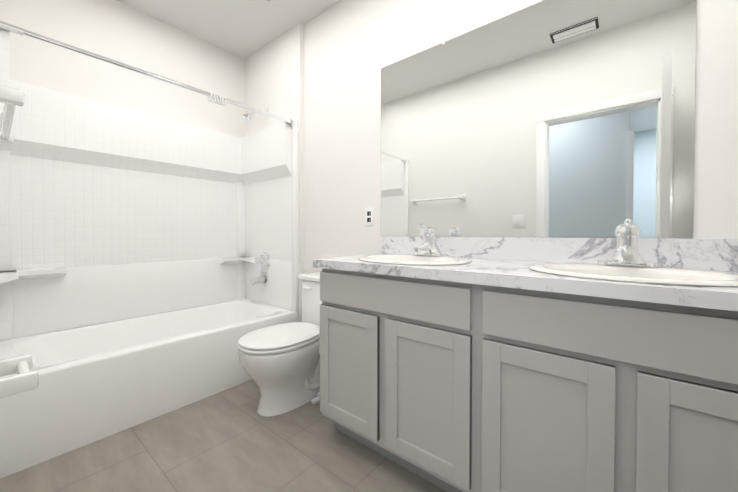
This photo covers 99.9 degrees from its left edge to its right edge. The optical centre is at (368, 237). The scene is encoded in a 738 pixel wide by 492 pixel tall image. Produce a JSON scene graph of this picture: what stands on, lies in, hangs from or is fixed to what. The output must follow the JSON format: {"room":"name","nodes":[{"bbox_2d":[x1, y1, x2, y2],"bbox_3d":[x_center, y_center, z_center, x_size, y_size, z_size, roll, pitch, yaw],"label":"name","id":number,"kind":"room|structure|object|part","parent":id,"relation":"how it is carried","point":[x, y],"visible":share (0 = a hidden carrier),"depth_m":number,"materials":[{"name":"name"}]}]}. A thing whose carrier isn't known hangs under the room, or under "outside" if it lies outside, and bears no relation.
{"room":"bathroom","nodes":[
{"label":"bathroom","id":0,"kind":"room"},
{"bbox_2d":[0,0,244,136],"bbox_3d":[-1.705,-0.341,2.300,0.120,2.600,1.695,1,1,39],"label":"wall","id":1,"kind":"structure","parent":0,"point":[120,32],"depth_m":2.18,"materials":[{"name":"white paint"}]},
{"bbox_2d":[0,379,445,491],"bbox_3d":[-0.377,0.998,1.313,3.450,0.050,1.815,1,1,39],"label":"floor","id":2,"kind":"structure","parent":0,"point":[230,440],"depth_m":1.36,"materials":[{"name":"tile"}]},
{"bbox_2d":[0,21,298,478],"bbox_3d":[-1.330,-0.067,2.050,0.781,2.060,1.533,1,1,39],"label":"bathtub","id":3,"kind":"object","parent":2,"relation":"on","point":[149,266],"visible":1,"depth_m":2.02,"materials":[{"name":"white plastic"}]},
{"bbox_3d":[-1.056,-0.871,1.815,0.055,0.064,1.473,1,1,39],"label":"shower rod rail","id":4,"kind":"part","parent":3,"relation":"part of","materials":[{"name":"silver metal"}]},
{"bbox_2d":[238,271,321,416],"bbox_3d":[-0.433,0.610,1.899,0.406,0.714,0.726,1,1,39],"label":"toilet","id":5,"kind":"object","parent":2,"relation":"on","point":[280,363],"visible":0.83,"depth_m":1.72,"materials":[{"name":"white ceramic"}]},
{"bbox_2d":[313,254,737,491],"bbox_3d":[0.518,0.541,1.221,1.564,0.868,0.574,1,1,39],"label":"bathroom vanity","id":6,"kind":"object","parent":2,"relation":"on","point":[495,364],"depth_m":0.92,"materials":[{"name":"grey wood"}]},
{"bbox_2d":[313,236,737,310],"bbox_3d":[0.518,0.072,1.215,1.565,0.144,0.574,1,1,39],"label":"countertop","id":7,"kind":"structure","parent":6,"relation":"on","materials":[{"name":"stone"}]},
{"bbox_2d":[333,251,488,262],"bbox_3d":[0.196,0.166,1.431,0.544,0.153,0.430,1,1,39],"label":"sink","id":8,"kind":"object","parent":7,"relation":"in","point":[397,256],"depth_m":1.53,"materials":[{"name":"white ceramic"}]},
{"bbox_2d":[409,224,448,254],"bbox_3d":[0.272,0.011,1.521,0.170,0.157,0.162,1,1,39],"label":"faucet","id":9,"kind":"object","parent":7,"relation":"on","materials":[{"name":"silver metal"}]},
{"bbox_2d":[509,259,737,282],"bbox_3d":[0.789,0.173,0.947,0.544,0.153,0.430,1,1,39],"label":"sink","id":10,"kind":"object","parent":7,"relation":"in","point":[574,266],"depth_m":1.03,"materials":[{"name":"white ceramic"}]},
{"bbox_2d":[593,219,660,266],"bbox_3d":[0.865,0.018,1.038,0.170,0.157,0.162,1,1,39],"label":"faucet","id":11,"kind":"object","parent":7,"relation":"on","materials":[{"name":"silver metal"}]},
{"bbox_2d":[116,0,340,59],"bbox_3d":[-1.515,-1.632,-0.119,3.450,0.050,5.415,1,1,39],"label":"ceiling","id":12,"kind":"structure","parent":0,"point":[244,29],"depth_m":2.31,"materials":[{"name":"white paint"}]},
{"bbox_2d":[245,23,304,321],"bbox_3d":[-0.826,-0.346,2.651,0.800,2.600,0.040,1,1,39],"label":"wall","id":13,"kind":"structure","parent":0,"point":[274,77],"depth_m":2.50,"materials":[{"name":"white paint"}]},
{"bbox_2d":[365,208,373,225],"bbox_3d":[0.002,-0.137,1.999,0.070,0.114,0.007,1,1,39],"label":"electrical outlet plate","id":14,"kind":"object","parent":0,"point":[369,216],"visible":1,"depth_m":2.00,"materials":[{"name":"white plastic"}]},
{"bbox_2d":[304,0,737,272],"bbox_3d":[0.156,-0.336,1.948,3.450,2.600,0.129,1,1,39],"label":"wall","id":15,"kind":"structure","parent":0,"point":[559,118],"depth_m":1.43,"materials":[{"name":"white paint"}]},
{"bbox_2d":[382,236,737,266],"bbox_3d":[0.693,0.051,1.429,1.564,0.106,0.020,1,1,39],"label":"backsplash","id":16,"kind":"structure","parent":0,"relation":"attached to","point":[695,252],"depth_m":1.29,"materials":[{"name":"white stone"}]},
{"bbox_3d":[-1.312,-0.322,0.963,2.180,2.600,0.120,1,1,39],"label":"wall","id":17,"kind":"structure","parent":0,"visible":0},
{"bbox_2d":[0,85,24,143],"bbox_3d":[-1.196,-0.388,1.001,0.630,0.070,0.084,1,1,39],"label":"towel bar","id":18,"kind":"object","parent":17,"relation":"attached to","point":[11,98],"visible":1,"depth_m":0.88,"materials":[{"name":"white ceramic"}]},
{"bbox_2d":[0,354,38,397],"bbox_3d":[-0.942,0.360,0.810,0.210,0.080,0.094,1,1,39],"label":"paper holder","id":19,"kind":"object","parent":17,"relation":"attached to","point":[25,378],"visible":1,"depth_m":0.78,"materials":[{"name":"white ceramic"}]}
]}

